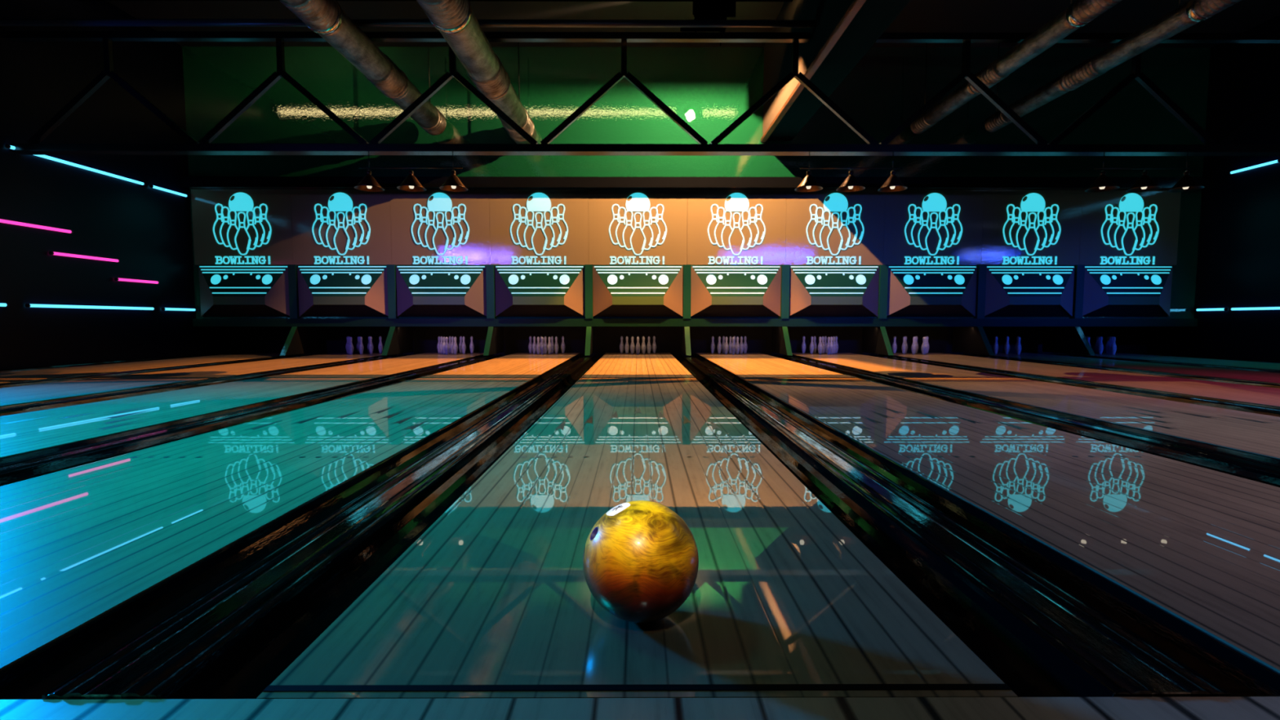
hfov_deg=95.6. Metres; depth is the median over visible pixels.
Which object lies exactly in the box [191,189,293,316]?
unit
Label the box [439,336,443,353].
pin
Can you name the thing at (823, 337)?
pin
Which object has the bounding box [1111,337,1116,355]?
pin
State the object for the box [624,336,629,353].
pin
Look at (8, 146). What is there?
tube
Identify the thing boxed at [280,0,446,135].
air duct
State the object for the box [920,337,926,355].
pin
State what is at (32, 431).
lane
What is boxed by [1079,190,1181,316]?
unit
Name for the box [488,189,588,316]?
unit
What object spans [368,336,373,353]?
pin
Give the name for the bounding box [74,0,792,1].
strip light
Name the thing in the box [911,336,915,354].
pin
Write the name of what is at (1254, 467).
divider
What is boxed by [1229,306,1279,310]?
tube
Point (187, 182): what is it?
trim
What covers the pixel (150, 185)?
tube
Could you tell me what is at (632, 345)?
pin
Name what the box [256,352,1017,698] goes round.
lane
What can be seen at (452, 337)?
pin
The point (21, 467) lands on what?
divider
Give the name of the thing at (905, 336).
pin
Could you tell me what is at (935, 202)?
sign
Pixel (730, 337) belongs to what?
pin
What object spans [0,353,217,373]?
divider
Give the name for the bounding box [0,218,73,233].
tube
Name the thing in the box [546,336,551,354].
pin
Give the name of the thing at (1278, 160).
tube
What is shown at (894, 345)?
pin
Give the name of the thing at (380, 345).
pin
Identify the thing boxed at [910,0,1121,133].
air duct
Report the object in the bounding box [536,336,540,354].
pin
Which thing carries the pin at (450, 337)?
on the lane at (32, 431)
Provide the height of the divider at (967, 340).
1.362 m
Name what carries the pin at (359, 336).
on the lane at (15, 395)
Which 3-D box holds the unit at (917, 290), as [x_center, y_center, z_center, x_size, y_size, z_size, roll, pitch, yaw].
[4.469,-1.620,8.802,1.497,1.919,0.180,0,4,0]
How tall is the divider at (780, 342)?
1.362 m
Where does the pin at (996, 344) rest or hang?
on the lane at (1261, 376)
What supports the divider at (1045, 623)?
on the floor
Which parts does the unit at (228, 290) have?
panel, panel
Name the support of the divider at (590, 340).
on the wall at (708, 88)
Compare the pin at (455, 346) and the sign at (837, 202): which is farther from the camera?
the pin at (455, 346)
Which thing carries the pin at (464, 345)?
on the lane at (32, 431)
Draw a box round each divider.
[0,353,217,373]
[0,354,311,387]
[0,354,407,416]
[0,354,502,486]
[0,354,600,699]
[280,264,322,355]
[382,264,413,355]
[483,264,504,355]
[584,264,595,355]
[675,354,1279,697]
[680,264,691,355]
[771,264,792,355]
[773,354,1279,487]
[862,264,893,355]
[867,354,1279,417]
[951,264,994,355]
[962,354,1279,388]
[1042,264,1095,355]
[1056,354,1279,373]
[1150,354,1279,363]
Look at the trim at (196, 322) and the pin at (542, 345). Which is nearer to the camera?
the trim at (196, 322)
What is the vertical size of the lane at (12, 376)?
0.129 m
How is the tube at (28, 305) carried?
attached to the wall at (147, 228)
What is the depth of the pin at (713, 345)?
9.54 m
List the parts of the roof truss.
post, post, post, post, post, post, post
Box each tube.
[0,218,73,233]
[0,302,8,306]
[4,144,145,185]
[25,303,155,310]
[48,251,119,262]
[114,277,159,284]
[149,184,188,197]
[161,307,196,311]
[1195,307,1227,311]
[1228,159,1279,174]
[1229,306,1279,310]
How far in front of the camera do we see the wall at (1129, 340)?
9.75 m
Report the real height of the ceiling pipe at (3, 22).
0.070 m
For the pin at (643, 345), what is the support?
on the lane at (494, 598)
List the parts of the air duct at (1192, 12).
hanger rod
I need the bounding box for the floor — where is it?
[0,696,1279,719]
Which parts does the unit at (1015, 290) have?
panel, panel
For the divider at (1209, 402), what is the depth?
4.48 m
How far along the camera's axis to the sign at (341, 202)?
8.79 m
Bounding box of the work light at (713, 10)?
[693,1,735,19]
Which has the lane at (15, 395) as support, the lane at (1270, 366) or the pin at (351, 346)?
the pin at (351, 346)
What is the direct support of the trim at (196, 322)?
attached to the wall at (708, 88)
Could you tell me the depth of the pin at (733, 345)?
9.10 m
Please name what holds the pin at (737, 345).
on the lane at (1201, 545)
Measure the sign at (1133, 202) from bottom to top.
1.075 m
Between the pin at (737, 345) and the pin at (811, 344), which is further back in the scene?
the pin at (811, 344)
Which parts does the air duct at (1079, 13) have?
hanger rod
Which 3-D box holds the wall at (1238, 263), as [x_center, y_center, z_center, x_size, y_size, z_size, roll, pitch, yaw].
[8.688,-1.981,3.256,0.200,5.070,13.100,0,4,0]
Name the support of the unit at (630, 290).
attached to the wall at (708, 88)
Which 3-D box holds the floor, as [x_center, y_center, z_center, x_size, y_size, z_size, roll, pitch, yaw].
[0.904,0.729,-1.162,15.800,0.250,3.977,0,4,0]
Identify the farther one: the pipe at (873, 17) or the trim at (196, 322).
the trim at (196, 322)
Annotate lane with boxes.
[0,352,311,382]
[0,352,400,406]
[0,352,485,458]
[0,352,580,671]
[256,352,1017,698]
[695,352,1279,673]
[791,352,1279,459]
[874,352,1279,407]
[964,352,1279,383]
[1053,352,1279,369]
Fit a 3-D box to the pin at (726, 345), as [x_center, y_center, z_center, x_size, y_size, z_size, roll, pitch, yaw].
[1.379,-0.233,9.266,0.075,0.281,0.075,0,4,0]
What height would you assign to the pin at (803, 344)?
0.281 m
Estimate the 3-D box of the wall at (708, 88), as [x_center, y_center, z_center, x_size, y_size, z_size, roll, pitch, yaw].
[0.869,-2.607,8.884,15.400,4.170,0.130,0,4,0]
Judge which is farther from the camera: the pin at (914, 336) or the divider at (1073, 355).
the pin at (914, 336)
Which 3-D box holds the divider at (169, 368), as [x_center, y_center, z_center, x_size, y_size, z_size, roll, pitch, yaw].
[-5.267,0.254,5.000,0.433,0.135,8.420,0,4,0]
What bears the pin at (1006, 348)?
on the lane at (1261, 376)
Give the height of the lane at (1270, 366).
0.129 m
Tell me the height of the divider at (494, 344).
1.362 m
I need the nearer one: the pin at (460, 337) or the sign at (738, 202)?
the sign at (738, 202)
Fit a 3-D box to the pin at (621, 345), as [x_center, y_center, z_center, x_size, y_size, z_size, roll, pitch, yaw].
[-0.300,-0.252,9.551,0.075,0.281,0.075,0,4,0]
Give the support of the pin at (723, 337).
on the lane at (1201, 545)
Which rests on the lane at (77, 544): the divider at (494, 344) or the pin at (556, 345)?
the pin at (556, 345)
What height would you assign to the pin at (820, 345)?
0.281 m
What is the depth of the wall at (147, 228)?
7.20 m
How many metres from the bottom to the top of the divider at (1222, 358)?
0.135 m
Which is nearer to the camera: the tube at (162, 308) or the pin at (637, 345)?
the tube at (162, 308)
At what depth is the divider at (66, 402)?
4.51 m
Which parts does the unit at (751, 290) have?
panel, panel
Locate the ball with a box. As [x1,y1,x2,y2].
[582,500,698,622]
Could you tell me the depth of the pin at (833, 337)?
9.39 m
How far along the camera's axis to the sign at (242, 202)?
8.78 m
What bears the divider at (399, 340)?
on the wall at (708, 88)
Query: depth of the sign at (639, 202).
8.80 m
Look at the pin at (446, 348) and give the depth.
9.08 m
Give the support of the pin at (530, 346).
on the lane at (77, 544)
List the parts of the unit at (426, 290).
panel, panel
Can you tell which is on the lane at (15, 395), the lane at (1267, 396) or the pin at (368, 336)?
the pin at (368, 336)
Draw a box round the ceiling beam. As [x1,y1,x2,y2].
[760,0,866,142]
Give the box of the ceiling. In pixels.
[107,0,1279,48]
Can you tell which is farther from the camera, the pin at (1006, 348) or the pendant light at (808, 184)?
the pin at (1006, 348)
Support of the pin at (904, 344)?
on the lane at (1267, 396)
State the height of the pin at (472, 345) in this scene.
0.281 m
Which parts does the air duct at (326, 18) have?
hanger rod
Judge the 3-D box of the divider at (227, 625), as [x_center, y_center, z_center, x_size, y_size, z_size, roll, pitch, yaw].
[-0.767,0.252,5.015,0.433,0.135,8.420,0,4,0]
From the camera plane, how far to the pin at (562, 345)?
9.53 m
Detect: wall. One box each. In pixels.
[0,0,233,369]
[182,46,1210,318]
[231,326,1148,357]
[1146,15,1279,361]
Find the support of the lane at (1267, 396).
on the floor
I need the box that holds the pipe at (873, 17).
[762,0,911,141]
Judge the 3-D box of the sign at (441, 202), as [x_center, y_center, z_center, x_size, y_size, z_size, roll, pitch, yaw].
[-3.031,-1.995,8.802,0.881,1.075,0.007,0,4,0]
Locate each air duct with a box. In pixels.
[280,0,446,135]
[416,0,536,143]
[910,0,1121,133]
[983,0,1241,132]
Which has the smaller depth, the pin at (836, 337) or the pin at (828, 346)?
the pin at (828, 346)
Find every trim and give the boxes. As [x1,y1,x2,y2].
[180,176,1212,190]
[192,318,1197,326]
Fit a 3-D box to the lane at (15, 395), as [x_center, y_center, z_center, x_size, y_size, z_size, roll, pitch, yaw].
[-4.518,0.240,5.251,1.066,0.129,8.921,0,4,0]
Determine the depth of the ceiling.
7.82 m
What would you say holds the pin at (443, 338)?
on the lane at (32, 431)
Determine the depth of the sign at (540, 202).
8.80 m
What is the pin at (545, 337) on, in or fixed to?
on the lane at (77, 544)
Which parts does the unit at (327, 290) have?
panel, panel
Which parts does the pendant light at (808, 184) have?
lamp shade, lamp shade, lamp shade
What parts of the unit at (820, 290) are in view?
panel, panel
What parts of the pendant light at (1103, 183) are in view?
lamp shade, lamp shade, lamp shade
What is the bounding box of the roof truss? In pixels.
[4,31,1279,155]
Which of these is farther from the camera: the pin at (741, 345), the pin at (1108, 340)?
the pin at (1108, 340)
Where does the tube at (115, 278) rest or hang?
attached to the wall at (147, 228)
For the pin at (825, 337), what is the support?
on the lane at (1243, 431)
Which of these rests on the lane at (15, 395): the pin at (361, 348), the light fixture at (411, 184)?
the pin at (361, 348)
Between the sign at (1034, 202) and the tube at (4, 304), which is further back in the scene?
the sign at (1034, 202)
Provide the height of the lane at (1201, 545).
0.129 m
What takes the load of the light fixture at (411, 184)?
hanging from the roof truss
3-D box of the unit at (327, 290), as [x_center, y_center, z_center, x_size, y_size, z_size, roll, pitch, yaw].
[-4.531,-1.617,8.771,1.497,1.919,0.180,0,4,0]
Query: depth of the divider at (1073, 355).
7.15 m
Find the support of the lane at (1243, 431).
on the floor
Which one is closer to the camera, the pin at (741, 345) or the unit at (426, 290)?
the unit at (426, 290)
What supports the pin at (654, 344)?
on the lane at (494, 598)
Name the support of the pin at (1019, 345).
on the lane at (1261, 376)
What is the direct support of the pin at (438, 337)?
on the lane at (32, 431)
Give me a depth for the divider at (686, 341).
8.84 m
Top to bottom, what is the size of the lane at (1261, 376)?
0.129 m
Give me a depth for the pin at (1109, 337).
9.43 m
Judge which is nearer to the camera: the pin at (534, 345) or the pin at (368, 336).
the pin at (534, 345)
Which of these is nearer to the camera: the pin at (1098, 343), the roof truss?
the roof truss
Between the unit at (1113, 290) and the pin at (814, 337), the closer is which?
the unit at (1113, 290)
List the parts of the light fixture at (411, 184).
lamp shade, lamp shade, lamp shade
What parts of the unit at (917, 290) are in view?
panel, panel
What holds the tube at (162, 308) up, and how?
attached to the wall at (147, 228)
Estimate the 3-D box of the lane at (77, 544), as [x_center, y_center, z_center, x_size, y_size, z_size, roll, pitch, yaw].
[-1.518,0.239,5.262,1.066,0.129,8.921,0,4,0]
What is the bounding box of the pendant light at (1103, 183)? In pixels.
[1084,154,1204,192]
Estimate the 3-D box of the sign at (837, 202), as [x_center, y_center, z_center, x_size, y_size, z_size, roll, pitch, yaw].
[2.969,-1.996,8.823,0.881,1.075,0.007,0,4,0]
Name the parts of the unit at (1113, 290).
panel, panel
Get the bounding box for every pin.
[348,337,353,355]
[357,336,360,353]
[358,336,364,354]
[367,336,369,353]
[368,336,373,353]
[377,336,382,353]
[436,336,440,353]
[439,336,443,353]
[441,336,445,354]
[444,337,449,355]
[448,336,451,353]
[450,336,453,353]
[453,336,457,354]
[458,336,462,353]
[461,336,466,353]
[469,336,474,353]
[528,336,532,353]
[532,336,536,353]
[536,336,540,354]
[540,337,544,355]
[543,336,547,353]
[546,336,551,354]
[551,336,554,353]
[554,336,558,353]
[560,336,565,353]
[619,336,623,353]
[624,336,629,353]
[630,336,635,354]
[635,337,639,355]
[640,336,645,354]
[646,336,651,353]
[652,336,656,353]
[710,336,715,353]
[717,336,721,353]
[721,336,724,353]
[724,336,728,354]
[728,336,732,353]
[730,337,735,355]
[735,336,739,354]
[739,336,743,353]
[743,336,747,353]
[801,336,805,353]
[808,336,813,353]
[813,336,817,353]
[817,336,822,354]
[821,336,825,353]
[823,336,826,353]
[826,337,831,355]
[830,336,833,354]
[832,336,835,353]
[835,336,838,353]
[892,336,897,353]
[901,336,906,353]
[905,336,907,353]
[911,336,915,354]
[914,336,917,353]
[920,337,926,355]
[993,336,998,353]
[1004,336,1009,354]
[1016,337,1021,355]
[1094,336,1098,353]
[1096,336,1100,353]
[1097,336,1103,354]
[1105,336,1109,353]
[1106,336,1111,353]
[1108,336,1112,354]
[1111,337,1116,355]
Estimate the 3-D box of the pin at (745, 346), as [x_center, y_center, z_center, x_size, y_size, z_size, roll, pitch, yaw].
[1.734,-0.252,9.558,0.075,0.281,0.075,0,4,0]
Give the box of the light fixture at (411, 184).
[354,153,467,191]
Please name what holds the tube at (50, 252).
attached to the wall at (147, 228)
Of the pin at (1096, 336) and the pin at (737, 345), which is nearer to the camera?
the pin at (737, 345)
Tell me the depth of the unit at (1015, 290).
8.84 m
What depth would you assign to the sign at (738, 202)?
8.81 m
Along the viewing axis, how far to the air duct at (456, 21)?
5.92 m
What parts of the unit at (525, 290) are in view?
panel, panel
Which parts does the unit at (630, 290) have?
panel, panel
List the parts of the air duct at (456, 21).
hanger rod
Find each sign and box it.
[213,192,271,264]
[311,192,370,264]
[411,192,469,264]
[510,192,568,264]
[608,192,666,264]
[707,192,765,264]
[806,192,864,264]
[904,192,962,264]
[1002,192,1061,264]
[1100,192,1159,264]
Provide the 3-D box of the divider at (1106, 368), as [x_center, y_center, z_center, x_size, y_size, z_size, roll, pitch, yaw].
[5.232,0.251,5.036,0.433,0.135,8.420,0,4,0]
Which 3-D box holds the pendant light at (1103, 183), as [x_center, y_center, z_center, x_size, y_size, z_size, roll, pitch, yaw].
[5.567,-2.075,6.396,1.230,0.379,0.304,0,4,0]
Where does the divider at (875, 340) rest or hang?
on the wall at (708, 88)
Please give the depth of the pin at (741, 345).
9.39 m
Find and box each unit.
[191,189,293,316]
[290,189,391,316]
[390,189,490,316]
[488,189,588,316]
[588,189,687,316]
[687,189,786,316]
[785,189,884,316]
[883,189,983,316]
[981,190,1082,316]
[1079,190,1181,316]
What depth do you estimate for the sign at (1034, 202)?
8.82 m
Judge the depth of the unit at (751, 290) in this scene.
8.82 m
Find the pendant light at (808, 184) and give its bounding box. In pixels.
[794,154,907,191]
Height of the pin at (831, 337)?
0.281 m
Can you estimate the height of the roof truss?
1.268 m
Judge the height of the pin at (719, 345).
0.281 m
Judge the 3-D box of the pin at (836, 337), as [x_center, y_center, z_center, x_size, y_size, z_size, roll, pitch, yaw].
[3.234,-0.253,9.564,0.075,0.281,0.075,0,4,0]
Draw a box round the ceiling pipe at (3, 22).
[0,18,817,27]
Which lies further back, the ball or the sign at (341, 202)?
the sign at (341, 202)
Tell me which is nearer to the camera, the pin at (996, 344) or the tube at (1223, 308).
the tube at (1223, 308)
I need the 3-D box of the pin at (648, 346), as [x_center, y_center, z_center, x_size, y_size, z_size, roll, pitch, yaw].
[0.145,-0.242,9.407,0.075,0.281,0.075,0,4,0]
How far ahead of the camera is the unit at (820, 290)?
8.83 m
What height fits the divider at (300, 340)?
1.362 m
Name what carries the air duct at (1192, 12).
hanging from the ceiling
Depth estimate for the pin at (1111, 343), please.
9.28 m
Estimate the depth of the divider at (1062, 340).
8.90 m

